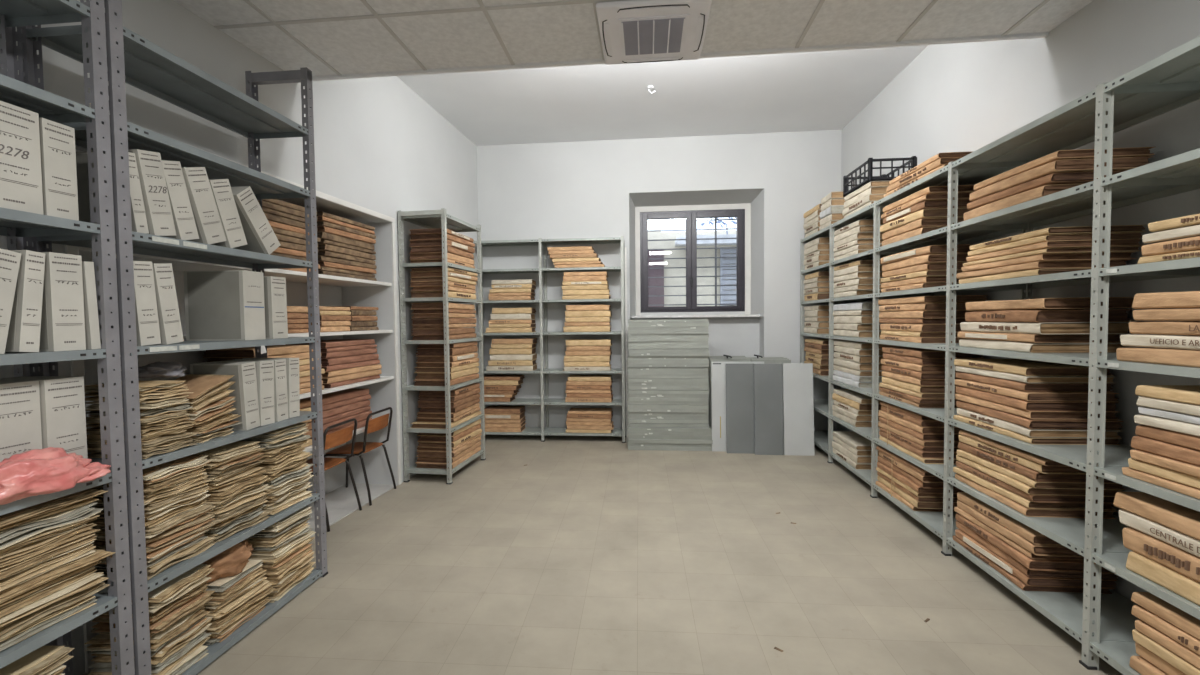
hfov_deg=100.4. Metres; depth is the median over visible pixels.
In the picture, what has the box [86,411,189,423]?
file
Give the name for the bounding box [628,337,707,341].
tray
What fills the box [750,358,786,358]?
metal sheet
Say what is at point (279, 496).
file
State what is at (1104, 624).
shelving rack
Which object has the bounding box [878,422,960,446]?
folder
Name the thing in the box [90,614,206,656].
file
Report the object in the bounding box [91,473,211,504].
file
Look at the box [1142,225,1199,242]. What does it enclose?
folder
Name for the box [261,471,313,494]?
file
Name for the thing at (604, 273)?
folder
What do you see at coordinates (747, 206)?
trim
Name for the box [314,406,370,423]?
register
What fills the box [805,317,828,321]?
folder
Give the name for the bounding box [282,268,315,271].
register
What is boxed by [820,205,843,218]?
folder
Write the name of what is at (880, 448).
folder
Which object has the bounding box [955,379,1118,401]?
folder
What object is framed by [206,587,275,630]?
file
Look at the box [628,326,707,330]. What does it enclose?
tray
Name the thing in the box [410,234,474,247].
folder
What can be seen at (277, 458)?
file
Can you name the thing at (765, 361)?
metal sheet
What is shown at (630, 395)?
tray
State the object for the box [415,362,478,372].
folder
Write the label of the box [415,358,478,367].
folder
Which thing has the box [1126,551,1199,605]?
folder
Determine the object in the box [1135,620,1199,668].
folder
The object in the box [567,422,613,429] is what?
folder
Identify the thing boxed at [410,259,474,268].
folder
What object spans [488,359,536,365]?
folder
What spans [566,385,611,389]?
folder
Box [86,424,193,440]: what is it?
file
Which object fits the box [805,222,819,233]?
folder
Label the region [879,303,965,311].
folder
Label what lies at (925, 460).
folder
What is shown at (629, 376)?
tray
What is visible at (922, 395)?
folder
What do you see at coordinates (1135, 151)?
folder
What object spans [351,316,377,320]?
register
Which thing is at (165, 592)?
file
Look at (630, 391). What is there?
tray
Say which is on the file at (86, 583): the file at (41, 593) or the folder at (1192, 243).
the file at (41, 593)
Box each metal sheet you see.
[708,356,744,356]
[708,357,748,424]
[709,358,749,427]
[711,362,763,450]
[726,363,754,453]
[749,357,783,357]
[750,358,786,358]
[750,359,788,361]
[751,360,790,439]
[753,364,783,454]
[782,363,814,455]
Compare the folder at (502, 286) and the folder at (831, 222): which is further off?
the folder at (502, 286)
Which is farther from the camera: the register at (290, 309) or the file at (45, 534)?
the register at (290, 309)
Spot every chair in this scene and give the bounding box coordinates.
[305,418,361,531]
[324,407,395,505]
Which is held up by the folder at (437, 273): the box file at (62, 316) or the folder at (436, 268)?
the folder at (436, 268)
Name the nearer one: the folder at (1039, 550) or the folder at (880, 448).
the folder at (1039, 550)
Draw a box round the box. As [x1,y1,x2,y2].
[183,270,265,340]
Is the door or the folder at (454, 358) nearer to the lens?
the folder at (454, 358)
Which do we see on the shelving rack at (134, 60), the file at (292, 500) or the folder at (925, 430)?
the file at (292, 500)
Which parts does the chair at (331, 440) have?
seat, leg, backrest, leg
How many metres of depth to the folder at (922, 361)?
3.71 m
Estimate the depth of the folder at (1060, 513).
2.66 m
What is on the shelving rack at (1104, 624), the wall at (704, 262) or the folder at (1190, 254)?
the folder at (1190, 254)
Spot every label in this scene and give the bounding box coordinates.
[149,346,176,351]
[152,236,178,244]
[179,344,199,349]
[183,241,206,248]
[1104,563,1115,571]
[1105,473,1115,480]
[1106,268,1116,273]
[1108,362,1118,367]
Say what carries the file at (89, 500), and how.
on the file at (13, 535)
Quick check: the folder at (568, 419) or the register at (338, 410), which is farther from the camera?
the folder at (568, 419)
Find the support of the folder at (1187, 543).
on the folder at (1179, 560)
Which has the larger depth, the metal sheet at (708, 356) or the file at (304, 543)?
the metal sheet at (708, 356)
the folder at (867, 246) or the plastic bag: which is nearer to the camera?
the plastic bag
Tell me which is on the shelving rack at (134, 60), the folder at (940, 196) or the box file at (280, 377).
the box file at (280, 377)
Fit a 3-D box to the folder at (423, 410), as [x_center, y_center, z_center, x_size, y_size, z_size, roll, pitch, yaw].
[-1.605,0.722,5.367,0.404,0.051,0.657,0,2,8]
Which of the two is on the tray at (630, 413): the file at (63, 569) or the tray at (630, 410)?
the tray at (630, 410)
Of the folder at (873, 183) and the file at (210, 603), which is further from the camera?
the folder at (873, 183)
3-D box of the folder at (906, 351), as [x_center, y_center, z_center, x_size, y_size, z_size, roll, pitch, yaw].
[2.584,0.112,3.930,0.437,0.053,0.635,0,2,6]
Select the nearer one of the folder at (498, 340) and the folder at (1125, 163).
the folder at (1125, 163)
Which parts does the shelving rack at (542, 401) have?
post, post, shelf, shelf, shelf, shelf, shelf, shelf, shelf, post, post, shelf, shelf, shelf, shelf, shelf, shelf, shelf, post, post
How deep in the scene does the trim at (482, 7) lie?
2.90 m
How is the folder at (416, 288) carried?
on the folder at (438, 293)
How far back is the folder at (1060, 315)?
2.57 m
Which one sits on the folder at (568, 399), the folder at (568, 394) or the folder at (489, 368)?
the folder at (568, 394)
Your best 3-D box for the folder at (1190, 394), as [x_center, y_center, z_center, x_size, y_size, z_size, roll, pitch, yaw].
[2.381,0.226,1.714,0.444,0.044,0.636,0,2,6]
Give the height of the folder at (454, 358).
0.064 m
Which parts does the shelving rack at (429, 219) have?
post, shelf, shelf, shelf, shelf, shelf, shelf, shelf, post, post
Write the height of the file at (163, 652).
0.044 m
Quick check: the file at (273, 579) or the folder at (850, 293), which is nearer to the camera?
the file at (273, 579)
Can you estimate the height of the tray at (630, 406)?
0.044 m
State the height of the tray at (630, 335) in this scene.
0.044 m
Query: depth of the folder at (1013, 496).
2.70 m
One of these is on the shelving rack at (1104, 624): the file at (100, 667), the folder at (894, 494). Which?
the folder at (894, 494)
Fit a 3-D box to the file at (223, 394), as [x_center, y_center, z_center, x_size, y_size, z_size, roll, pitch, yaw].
[-1.996,0.306,2.430,0.295,0.082,0.220,0,2,8]
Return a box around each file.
[0,101,43,214]
[0,248,20,353]
[0,376,87,458]
[0,380,41,461]
[0,489,107,527]
[0,498,98,530]
[0,502,102,549]
[0,515,99,555]
[0,523,99,567]
[0,534,96,578]
[0,541,95,590]
[0,549,114,602]
[0,561,101,606]
[0,567,96,617]
[0,572,107,626]
[0,582,109,641]
[0,596,96,650]
[0,646,74,674]
[5,250,44,351]
[33,655,73,674]
[39,118,78,220]
[39,252,85,351]
[44,665,65,674]
[76,149,175,235]
[76,152,148,233]
[82,261,100,348]
[84,380,185,392]
[84,387,192,401]
[85,395,188,410]
[85,403,191,417]
[85,606,209,650]
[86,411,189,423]
[86,415,194,433]
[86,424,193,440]
[87,431,195,450]
[87,438,195,458]
[87,500,206,527]
[88,632,210,674]
[89,465,205,492]
[89,637,209,674]
[90,504,215,537]
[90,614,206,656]
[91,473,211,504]
[91,591,214,632]
[91,598,211,636]
[91,617,212,664]
[92,483,208,510]
[92,535,207,567]
[92,587,207,624]
[93,510,214,543]
[93,518,217,552]
[94,537,215,579]
[95,490,210,519]
[96,261,160,345]
[99,527,211,563]
[101,576,210,617]
[106,577,210,612]
[126,455,210,481]
[148,564,213,602]
[152,263,183,344]
[162,160,198,239]
[167,646,208,674]
[175,374,233,400]
[182,167,226,243]
[183,405,235,426]
[184,381,234,406]
[184,390,233,412]
[184,414,240,433]
[186,396,234,419]
[187,428,233,442]
[189,362,259,430]
[191,421,240,436]
[192,441,260,461]
[203,448,264,468]
[203,453,263,473]
[203,474,270,503]
[203,504,265,535]
[203,577,266,612]
[204,459,264,479]
[204,597,268,633]
[204,606,265,644]
[205,462,261,484]
[205,483,270,513]
[205,559,262,591]
[205,573,265,605]
[206,580,271,619]
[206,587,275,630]
[207,467,266,490]
[208,510,271,542]
[209,179,246,247]
[209,566,265,600]
[209,599,270,636]
[210,499,265,528]
[212,492,267,522]
[213,361,274,425]
[227,359,288,421]
[231,186,279,254]
[239,427,307,441]
[243,358,299,417]
[245,518,309,546]
[247,515,310,538]
[249,531,315,561]
[252,525,311,551]
[253,422,307,436]
[255,451,312,473]
[257,431,310,450]
[259,439,307,456]
[260,445,304,463]
[261,458,307,480]
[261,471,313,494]
[261,485,312,508]
[261,506,311,531]
[261,544,312,574]
[262,491,312,514]
[262,537,313,566]
[262,551,313,584]
[263,276,287,338]
[263,464,313,486]
[264,479,310,502]
[265,562,315,597]
[267,567,313,602]
[269,562,312,591]
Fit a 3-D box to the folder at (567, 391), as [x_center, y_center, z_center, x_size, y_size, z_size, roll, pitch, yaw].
[-0.146,0.702,6.656,0.599,0.045,0.282,0,2,5]
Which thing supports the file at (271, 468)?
on the file at (301, 463)
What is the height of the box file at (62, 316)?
0.345 m
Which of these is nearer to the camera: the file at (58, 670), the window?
the file at (58, 670)
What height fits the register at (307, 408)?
0.068 m
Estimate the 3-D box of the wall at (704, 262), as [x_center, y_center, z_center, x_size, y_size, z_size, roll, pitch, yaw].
[1.949,-0.710,9.991,12.000,2.850,0.300,0,2,5]
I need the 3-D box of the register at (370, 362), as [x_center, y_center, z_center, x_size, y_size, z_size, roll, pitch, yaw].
[-2.291,0.238,4.327,0.383,0.042,0.718,0,2,9]
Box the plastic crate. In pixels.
[843,156,916,196]
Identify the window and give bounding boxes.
[640,209,744,312]
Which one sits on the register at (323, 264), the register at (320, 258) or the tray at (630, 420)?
the register at (320, 258)
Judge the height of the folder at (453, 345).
0.045 m
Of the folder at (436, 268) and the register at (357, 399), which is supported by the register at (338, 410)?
the register at (357, 399)
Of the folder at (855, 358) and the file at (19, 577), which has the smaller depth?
the file at (19, 577)
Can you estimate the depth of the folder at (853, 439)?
5.05 m
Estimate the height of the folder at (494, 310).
0.077 m
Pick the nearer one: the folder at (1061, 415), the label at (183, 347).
the label at (183, 347)
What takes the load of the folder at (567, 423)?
on the folder at (587, 427)
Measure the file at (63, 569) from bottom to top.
0.025 m
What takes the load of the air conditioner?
attached to the ceiling at (558, 33)
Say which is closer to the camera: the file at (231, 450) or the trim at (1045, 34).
the file at (231, 450)
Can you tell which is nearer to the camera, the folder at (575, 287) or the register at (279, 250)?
the register at (279, 250)
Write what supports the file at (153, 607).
on the file at (200, 587)
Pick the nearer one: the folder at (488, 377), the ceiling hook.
the ceiling hook
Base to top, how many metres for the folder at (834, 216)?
0.080 m
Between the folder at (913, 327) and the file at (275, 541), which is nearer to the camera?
the file at (275, 541)
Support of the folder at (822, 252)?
on the folder at (817, 258)
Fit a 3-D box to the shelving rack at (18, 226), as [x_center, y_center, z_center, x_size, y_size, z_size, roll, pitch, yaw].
[-2.118,0.001,1.387,0.412,3.140,1.150,0,2,5]
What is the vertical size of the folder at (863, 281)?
0.063 m
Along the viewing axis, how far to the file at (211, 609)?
2.51 m
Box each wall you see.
[0,0,481,674]
[477,130,841,430]
[648,230,735,306]
[841,0,1199,602]
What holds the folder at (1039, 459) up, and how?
on the folder at (1018, 459)
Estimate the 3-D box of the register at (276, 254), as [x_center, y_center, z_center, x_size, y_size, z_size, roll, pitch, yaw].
[-2.420,-0.573,3.554,0.383,0.033,0.668,0,2,9]
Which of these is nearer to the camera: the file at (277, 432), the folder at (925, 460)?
the file at (277, 432)
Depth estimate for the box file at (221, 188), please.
2.48 m
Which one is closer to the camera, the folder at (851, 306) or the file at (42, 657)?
the file at (42, 657)
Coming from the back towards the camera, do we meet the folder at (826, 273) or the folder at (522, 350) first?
the folder at (522, 350)
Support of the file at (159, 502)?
on the file at (154, 513)
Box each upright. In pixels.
[625,247,627,441]
[627,359,628,441]
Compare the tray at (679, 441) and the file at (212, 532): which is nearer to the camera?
the file at (212, 532)
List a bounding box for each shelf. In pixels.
[78,247,391,286]
[87,376,393,434]
[91,420,391,507]
[183,330,392,340]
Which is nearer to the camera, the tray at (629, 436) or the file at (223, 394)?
the file at (223, 394)
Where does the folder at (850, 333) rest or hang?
on the shelving rack at (1104, 624)
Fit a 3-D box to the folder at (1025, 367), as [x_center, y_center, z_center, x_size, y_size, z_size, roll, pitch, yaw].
[2.501,0.168,2.943,0.448,0.047,0.607,0,2,4]
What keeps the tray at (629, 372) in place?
on the tray at (629, 376)
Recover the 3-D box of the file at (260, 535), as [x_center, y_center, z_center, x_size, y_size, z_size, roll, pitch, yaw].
[-1.946,1.102,2.939,0.313,0.045,0.335,-1,2,2]
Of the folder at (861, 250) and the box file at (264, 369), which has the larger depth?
the folder at (861, 250)
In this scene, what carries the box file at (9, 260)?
on the shelving rack at (18, 226)
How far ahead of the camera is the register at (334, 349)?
4.21 m
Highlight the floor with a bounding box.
[83,435,1122,674]
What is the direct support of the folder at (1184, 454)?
on the folder at (1191, 469)
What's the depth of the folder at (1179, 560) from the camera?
1.95 m
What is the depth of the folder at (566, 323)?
6.49 m
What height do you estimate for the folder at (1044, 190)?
0.068 m
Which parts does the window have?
sash, sash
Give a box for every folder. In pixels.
[409,239,474,252]
[409,252,473,264]
[410,228,473,242]
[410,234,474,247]
[410,246,473,258]
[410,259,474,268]
[410,267,476,276]
[410,271,477,280]
[410,276,475,284]
[410,281,475,289]
[410,411,480,428]
[411,291,475,299]
[411,324,475,328]
[411,328,474,334]
[412,286,475,293]
[412,303,474,309]
[412,309,475,313]
[412,313,474,317]
[412,318,475,323]
[412,333,475,339]
[413,373,478,385]
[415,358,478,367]
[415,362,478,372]
[415,367,478,379]
[416,345,477,355]
[416,352,477,361]
[416,441,480,462]
[416,446,480,468]
[417,341,477,347]
[417,388,479,401]
[417,403,479,418]
[417,407,479,421]
[417,424,480,441]
[417,428,481,447]
[417,433,481,450]
[417,436,480,456]
[418,383,479,395]
[418,393,479,407]
[418,398,479,412]
[418,419,480,436]
[484,375,524,379]
[484,379,523,384]
[484,384,520,389]
[484,389,518,393]
[484,393,516,397]
[484,396,514,401]
[484,405,525,413]
[485,411,524,419]
[485,416,525,423]
[485,420,525,427]
[485,425,524,431]
[486,327,535,332]
[486,364,536,370]
[488,296,534,300]
[488,320,534,323]
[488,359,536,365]
[489,289,534,292]
[489,292,535,295]
[489,324,535,327]
[489,348,535,354]
[490,314,534,319]
[490,354,536,359]
[491,279,535,284]
[491,284,535,288]
[491,343,535,348]
[492,308,535,313]
[492,338,536,343]
[547,246,593,251]
[548,250,594,254]
[550,253,597,258]
[552,258,600,262]
[554,261,602,264]
[554,264,604,267]
[562,281,608,285]
[562,285,608,289]
[562,295,610,299]
[563,276,606,281]
[563,290,610,295]
[563,326,610,331]
[563,366,611,370]
[564,271,607,276]
[564,322,610,325]
[564,355,610,361]
[564,360,610,366]
[565,310,611,316]
[565,317,610,321]
[565,350,611,355]
[565,388,611,392]
[565,396,612,402]
[565,429,611,432]
[566,305,610,310]
[566,339,612,345]
[566,346,610,350]
[566,380,612,384]
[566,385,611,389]
[566,391,612,397]
[566,411,612,418]
[566,418,610,421]
[566,420,611,424]
[567,375,612,380]
[567,408,611,414]
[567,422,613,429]
[803,216,820,228]
[804,204,821,217]
[804,209,820,223]
[804,237,834,248]
[804,243,828,255]
[804,250,834,259]
[804,255,834,265]
[804,277,834,283]
[804,282,834,289]
[804,288,834,294]
[804,293,834,300]
[804,305,828,310]
[804,310,828,316]
[804,321,838,327]
[804,327,839,333]
[804,342,836,349]
[804,347,836,354]
[804,361,834,369]
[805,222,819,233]
[805,228,818,237]
[805,261,828,269]
[805,271,828,279]
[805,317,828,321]
[805,339,839,344]
[805,355,828,364]
[806,352,834,358]
[813,368,833,375]
[819,220,838,230]
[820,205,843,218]
[820,213,843,225]
[821,191,843,204]
[821,199,845,211]
[832,393,881,410]
[832,405,879,420]
[832,441,879,463]
[833,239,883,251]
[833,284,883,292]
[833,302,883,310]
[833,310,899,315]
[833,330,880,337]
[833,365,881,375]
[833,370,883,381]
[833,375,881,387]
[833,410,879,426]
[833,431,879,449]
[833,436,878,455]
[833,448,875,469]
[834,219,883,235]
[834,225,881,241]
[834,232,882,247]
[834,244,881,256]
[834,249,870,260]
[834,260,880,270]
[834,264,885,276]
[834,272,882,282]
[834,278,881,288]
[834,290,881,297]
[834,315,903,323]
[834,323,887,330]
[834,340,904,348]
[834,346,883,355]
[834,352,883,362]
[834,358,883,370]
[834,389,883,403]
[834,400,878,414]
[842,194,884,215]
[844,181,889,200]
[844,187,886,208]
[844,201,873,217]
[876,446,934,475]
[876,467,956,497]
[876,481,954,511]
[877,462,963,493]
[877,472,957,501]
[877,476,956,508]
[878,295,986,304]
[878,410,963,433]
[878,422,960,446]
[878,456,958,488]
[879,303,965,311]
[879,310,974,317]
[879,318,965,323]
[879,382,955,397]
[879,387,958,403]
[879,391,958,407]
[879,417,959,440]
[879,427,959,450]
[879,430,956,458]
[879,451,943,482]
[880,208,970,232]
[880,323,960,331]
[880,335,965,342]
[880,402,935,419]
[880,436,957,464]
[881,192,972,218]
[881,244,975,263]
[881,270,961,282]
[881,276,959,287]
[881,283,958,292]
[881,330,957,336]
[881,359,958,371]
[881,365,959,378]
[881,406,955,426]
[882,217,963,239]
[882,226,945,245]
[882,253,969,271]
[882,263,963,277]
[882,347,982,357]
[882,371,958,385]
[882,376,958,393]
[883,185,974,212]
[883,199,972,223]
[883,353,982,364]
[884,164,947,196]
[886,157,961,192]
[889,151,973,184]
[953,415,1119,444]
[953,467,1115,509]
[953,535,1112,593]
[954,359,1113,375]
[954,507,1087,559]
[955,366,1113,382]
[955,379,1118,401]
[955,394,1120,419]
[955,473,1117,518]
[955,513,1114,573]
[955,529,1116,587]
[956,372,1113,391]
[956,386,1117,411]
[956,400,1123,429]
[956,455,1117,496]
[956,461,1114,503]
[956,521,1117,579]
[957,259,1131,278]
[957,331,1119,342]
[957,408,1122,437]
[957,449,1125,489]
[957,492,1062,545]
[957,500,1082,556]
[958,434,1085,473]
[958,442,1115,482]
[959,268,1090,283]
[959,339,1121,352]
[959,430,1066,465]
[960,322,1131,333]
[961,252,1136,271]
[963,246,1141,266]
[964,183,1084,220]
[965,297,1133,310]
[965,309,1132,322]
[966,239,1141,261]
[967,171,1123,209]
[968,232,1142,255]
[970,156,1152,200]
[970,225,1144,250]
[974,147,1154,190]
[1113,492,1199,539]
[1116,347,1199,367]
[1119,509,1199,556]
[1120,334,1199,349]
[1122,467,1199,498]
[1122,527,1199,582]
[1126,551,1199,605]
[1128,458,1199,488]
[1129,321,1199,335]
[1129,656,1167,674]
[1130,450,1199,477]
[1131,436,1199,465]
[1131,592,1199,639]
[1131,605,1199,654]
[1132,291,1199,308]
[1132,629,1199,674]
[1133,308,1199,320]
[1134,415,1199,436]
[1135,385,1199,404]
[1135,425,1199,450]
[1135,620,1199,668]
[1135,642,1185,674]
[1136,396,1199,415]
[1137,250,1199,263]
[1138,406,1199,424]
[1141,236,1199,255]
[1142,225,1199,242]
[1148,214,1199,231]
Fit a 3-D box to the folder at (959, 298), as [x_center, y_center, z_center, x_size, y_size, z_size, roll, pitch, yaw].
[2.587,-0.292,3.949,0.434,0.048,0.727,0,2,6]
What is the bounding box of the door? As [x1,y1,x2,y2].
[648,250,663,306]
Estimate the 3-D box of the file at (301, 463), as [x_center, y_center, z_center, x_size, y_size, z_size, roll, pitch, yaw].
[-1.952,0.767,2.925,0.325,0.042,0.343,0,2,3]
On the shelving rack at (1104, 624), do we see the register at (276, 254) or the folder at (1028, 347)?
the folder at (1028, 347)
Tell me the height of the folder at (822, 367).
0.055 m
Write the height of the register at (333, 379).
0.049 m
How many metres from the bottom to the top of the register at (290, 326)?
0.038 m
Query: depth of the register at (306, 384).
3.72 m
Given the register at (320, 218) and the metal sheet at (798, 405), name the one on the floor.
the metal sheet at (798, 405)
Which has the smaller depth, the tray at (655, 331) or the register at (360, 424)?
the register at (360, 424)
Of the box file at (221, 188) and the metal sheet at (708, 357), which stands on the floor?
the metal sheet at (708, 357)
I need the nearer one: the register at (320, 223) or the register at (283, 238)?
the register at (283, 238)
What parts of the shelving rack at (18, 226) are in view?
post, shelf, shelf, shelf, shelf, shelf, shelf, post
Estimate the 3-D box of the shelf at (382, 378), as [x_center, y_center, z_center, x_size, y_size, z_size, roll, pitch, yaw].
[-2.442,0.438,3.600,0.509,0.028,2.602,0,2,9]
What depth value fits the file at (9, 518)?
1.73 m
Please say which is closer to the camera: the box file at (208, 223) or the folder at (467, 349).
the box file at (208, 223)
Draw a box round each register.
[203,345,312,357]
[207,352,309,361]
[258,200,317,219]
[262,199,316,214]
[262,207,308,223]
[264,213,317,230]
[268,220,314,234]
[270,252,315,261]
[272,227,320,241]
[273,247,309,257]
[275,233,317,247]
[279,241,309,252]
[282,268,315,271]
[285,339,374,347]
[287,306,307,312]
[287,313,307,318]
[287,319,307,323]
[288,324,308,328]
[288,329,307,333]
[299,358,318,365]
[299,364,321,370]
[299,369,324,376]
[299,375,321,382]
[299,381,322,388]
[299,385,323,393]
[300,388,368,404]
[300,400,310,408]
[300,407,310,410]
[301,439,311,447]
[302,321,350,325]
[303,430,311,438]
[305,306,349,310]
[305,311,350,314]
[306,422,311,429]
[308,326,349,332]
[309,418,371,439]
[310,410,371,432]
[311,315,350,320]
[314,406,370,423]
[317,212,374,230]
[317,216,374,234]
[317,221,375,238]
[317,226,375,243]
[317,231,373,250]
[317,240,375,253]
[318,244,375,259]
[318,251,375,264]
[318,256,376,268]
[318,261,376,273]
[318,266,374,277]
[318,271,376,280]
[321,344,376,352]
[321,348,376,358]
[321,354,378,365]
[321,359,379,371]
[321,364,381,377]
[322,369,381,383]
[322,375,379,387]
[322,394,370,410]
[323,400,369,417]
[326,306,378,310]
[348,310,376,315]
[349,321,376,326]
[350,327,378,330]
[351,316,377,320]
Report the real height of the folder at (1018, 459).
0.048 m
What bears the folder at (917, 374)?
on the folder at (922, 382)
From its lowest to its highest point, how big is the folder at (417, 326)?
0.041 m
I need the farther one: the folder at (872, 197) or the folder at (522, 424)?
the folder at (522, 424)
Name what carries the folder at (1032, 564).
on the folder at (959, 525)
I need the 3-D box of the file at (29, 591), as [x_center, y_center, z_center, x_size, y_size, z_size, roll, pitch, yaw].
[-2.066,0.855,1.733,0.325,0.027,0.387,0,2,3]
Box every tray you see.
[627,442,711,446]
[628,319,708,322]
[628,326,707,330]
[628,330,707,333]
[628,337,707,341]
[628,341,707,344]
[628,345,708,348]
[628,349,708,352]
[628,356,707,359]
[628,364,708,366]
[628,367,707,370]
[628,371,707,374]
[628,375,708,378]
[628,379,707,382]
[628,400,707,404]
[628,424,711,431]
[628,431,711,435]
[628,435,711,439]
[628,439,712,443]
[628,446,711,450]
[629,323,708,326]
[629,334,708,337]
[629,353,708,356]
[629,360,708,363]
[629,382,708,385]
[629,386,708,389]
[629,390,708,393]
[629,394,708,397]
[629,397,708,400]
[629,405,708,408]
[629,409,708,412]
[629,412,707,415]
[629,416,708,419]
[629,419,708,423]
[629,423,708,427]
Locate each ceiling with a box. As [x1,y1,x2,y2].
[174,0,1092,75]
[397,45,927,145]
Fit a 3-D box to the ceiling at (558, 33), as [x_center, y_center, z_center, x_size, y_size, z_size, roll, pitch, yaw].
[-0.228,-1.780,0.372,5.500,0.024,6.030,0,2,5]
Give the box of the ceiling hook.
[648,86,655,93]
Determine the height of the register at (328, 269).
0.033 m
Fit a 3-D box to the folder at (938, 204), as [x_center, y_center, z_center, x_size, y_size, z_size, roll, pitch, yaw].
[2.579,-0.974,3.900,0.438,0.053,0.654,0,2,6]
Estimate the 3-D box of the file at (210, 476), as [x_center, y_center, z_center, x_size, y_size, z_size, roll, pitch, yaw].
[-1.996,0.667,2.568,0.330,0.024,0.346,0,2,6]
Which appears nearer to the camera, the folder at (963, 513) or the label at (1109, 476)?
the label at (1109, 476)
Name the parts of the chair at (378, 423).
leg, leg, seat, leg, backrest, leg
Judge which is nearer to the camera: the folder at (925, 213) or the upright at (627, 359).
the folder at (925, 213)
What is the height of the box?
0.360 m
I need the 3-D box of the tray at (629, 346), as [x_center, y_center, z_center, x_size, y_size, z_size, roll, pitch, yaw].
[0.849,0.107,6.306,0.970,0.044,0.450,0,2,5]
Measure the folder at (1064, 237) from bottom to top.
0.033 m
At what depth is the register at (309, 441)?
3.82 m
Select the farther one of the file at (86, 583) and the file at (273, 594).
the file at (273, 594)
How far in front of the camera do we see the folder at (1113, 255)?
2.54 m
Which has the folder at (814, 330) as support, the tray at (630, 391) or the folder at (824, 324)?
the folder at (824, 324)
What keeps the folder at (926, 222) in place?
on the folder at (919, 231)
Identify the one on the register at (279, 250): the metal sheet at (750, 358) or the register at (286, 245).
the register at (286, 245)
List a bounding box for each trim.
[65,147,400,672]
[214,0,1049,75]
[312,32,1048,80]
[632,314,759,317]
[635,203,750,314]
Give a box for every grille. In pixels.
[618,14,688,56]
[648,218,735,305]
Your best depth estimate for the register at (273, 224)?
3.57 m
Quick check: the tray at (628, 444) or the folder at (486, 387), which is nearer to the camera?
the tray at (628, 444)
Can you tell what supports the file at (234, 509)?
on the file at (226, 521)
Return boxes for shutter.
[720,249,735,305]
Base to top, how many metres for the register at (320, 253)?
0.042 m
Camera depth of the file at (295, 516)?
2.88 m
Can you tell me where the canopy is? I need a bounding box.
[675,234,735,245]
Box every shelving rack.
[0,0,134,674]
[17,0,327,674]
[398,208,485,483]
[472,236,625,442]
[800,36,1199,674]
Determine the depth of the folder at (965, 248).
3.63 m
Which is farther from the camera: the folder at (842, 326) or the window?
the window
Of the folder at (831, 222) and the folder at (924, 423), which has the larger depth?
the folder at (831, 222)
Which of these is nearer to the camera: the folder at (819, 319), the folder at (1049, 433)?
the folder at (1049, 433)
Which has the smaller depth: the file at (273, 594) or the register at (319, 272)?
the file at (273, 594)
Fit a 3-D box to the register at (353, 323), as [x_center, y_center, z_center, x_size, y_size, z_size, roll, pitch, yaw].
[-2.281,-0.119,4.465,0.384,0.050,0.391,0,2,9]
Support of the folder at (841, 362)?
on the folder at (848, 370)
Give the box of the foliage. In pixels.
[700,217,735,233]
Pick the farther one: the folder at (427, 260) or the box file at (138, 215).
the folder at (427, 260)
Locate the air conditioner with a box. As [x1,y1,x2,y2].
[596,0,711,64]
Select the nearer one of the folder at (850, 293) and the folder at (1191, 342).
the folder at (1191, 342)
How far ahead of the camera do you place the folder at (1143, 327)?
1.94 m
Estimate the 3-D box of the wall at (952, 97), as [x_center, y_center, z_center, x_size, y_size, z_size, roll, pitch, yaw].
[2.780,-0.596,1.815,0.200,4.200,9.380,0,2,5]
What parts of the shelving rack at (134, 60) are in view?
post, post, shelf, shelf, shelf, shelf, shelf, shelf, shelf, post, post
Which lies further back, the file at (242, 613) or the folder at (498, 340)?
the folder at (498, 340)
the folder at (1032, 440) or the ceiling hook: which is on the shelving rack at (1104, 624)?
the folder at (1032, 440)
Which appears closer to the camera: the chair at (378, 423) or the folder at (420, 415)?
the chair at (378, 423)
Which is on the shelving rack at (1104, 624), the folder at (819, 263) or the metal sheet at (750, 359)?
the folder at (819, 263)
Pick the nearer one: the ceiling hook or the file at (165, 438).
the file at (165, 438)
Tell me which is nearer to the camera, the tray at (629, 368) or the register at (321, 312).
the register at (321, 312)
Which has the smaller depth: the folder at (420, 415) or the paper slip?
the paper slip
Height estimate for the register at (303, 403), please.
0.049 m
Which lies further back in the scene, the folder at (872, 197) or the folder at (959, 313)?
the folder at (872, 197)
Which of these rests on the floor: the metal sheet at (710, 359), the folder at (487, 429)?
the metal sheet at (710, 359)
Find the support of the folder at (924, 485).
on the folder at (895, 474)
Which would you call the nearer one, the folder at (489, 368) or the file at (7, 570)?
the file at (7, 570)
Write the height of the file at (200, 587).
0.039 m
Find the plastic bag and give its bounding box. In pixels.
[0,447,110,504]
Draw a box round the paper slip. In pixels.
[261,346,266,353]
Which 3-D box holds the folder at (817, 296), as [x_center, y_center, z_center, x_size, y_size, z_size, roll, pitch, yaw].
[2.781,-0.495,6.115,0.408,0.086,0.512,0,2,6]
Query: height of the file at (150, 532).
0.030 m
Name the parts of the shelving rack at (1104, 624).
post, shelf, shelf, shelf, shelf, shelf, shelf, post, shelf, post, shelf, shelf, shelf, shelf, shelf, shelf, shelf, post, shelf, shelf, shelf, shelf, shelf, shelf, shelf, post, post, shelf, shelf, shelf, shelf, shelf, shelf, shelf, post, shelf, shelf, shelf, shelf, shelf, shelf, shelf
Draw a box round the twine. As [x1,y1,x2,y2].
[887,406,890,444]
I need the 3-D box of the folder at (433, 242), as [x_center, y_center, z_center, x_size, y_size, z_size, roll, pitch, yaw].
[-1.638,-0.947,5.237,0.408,0.065,0.644,0,2,11]
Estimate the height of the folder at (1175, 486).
0.034 m
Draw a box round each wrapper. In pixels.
[138,362,186,377]
[201,540,253,583]

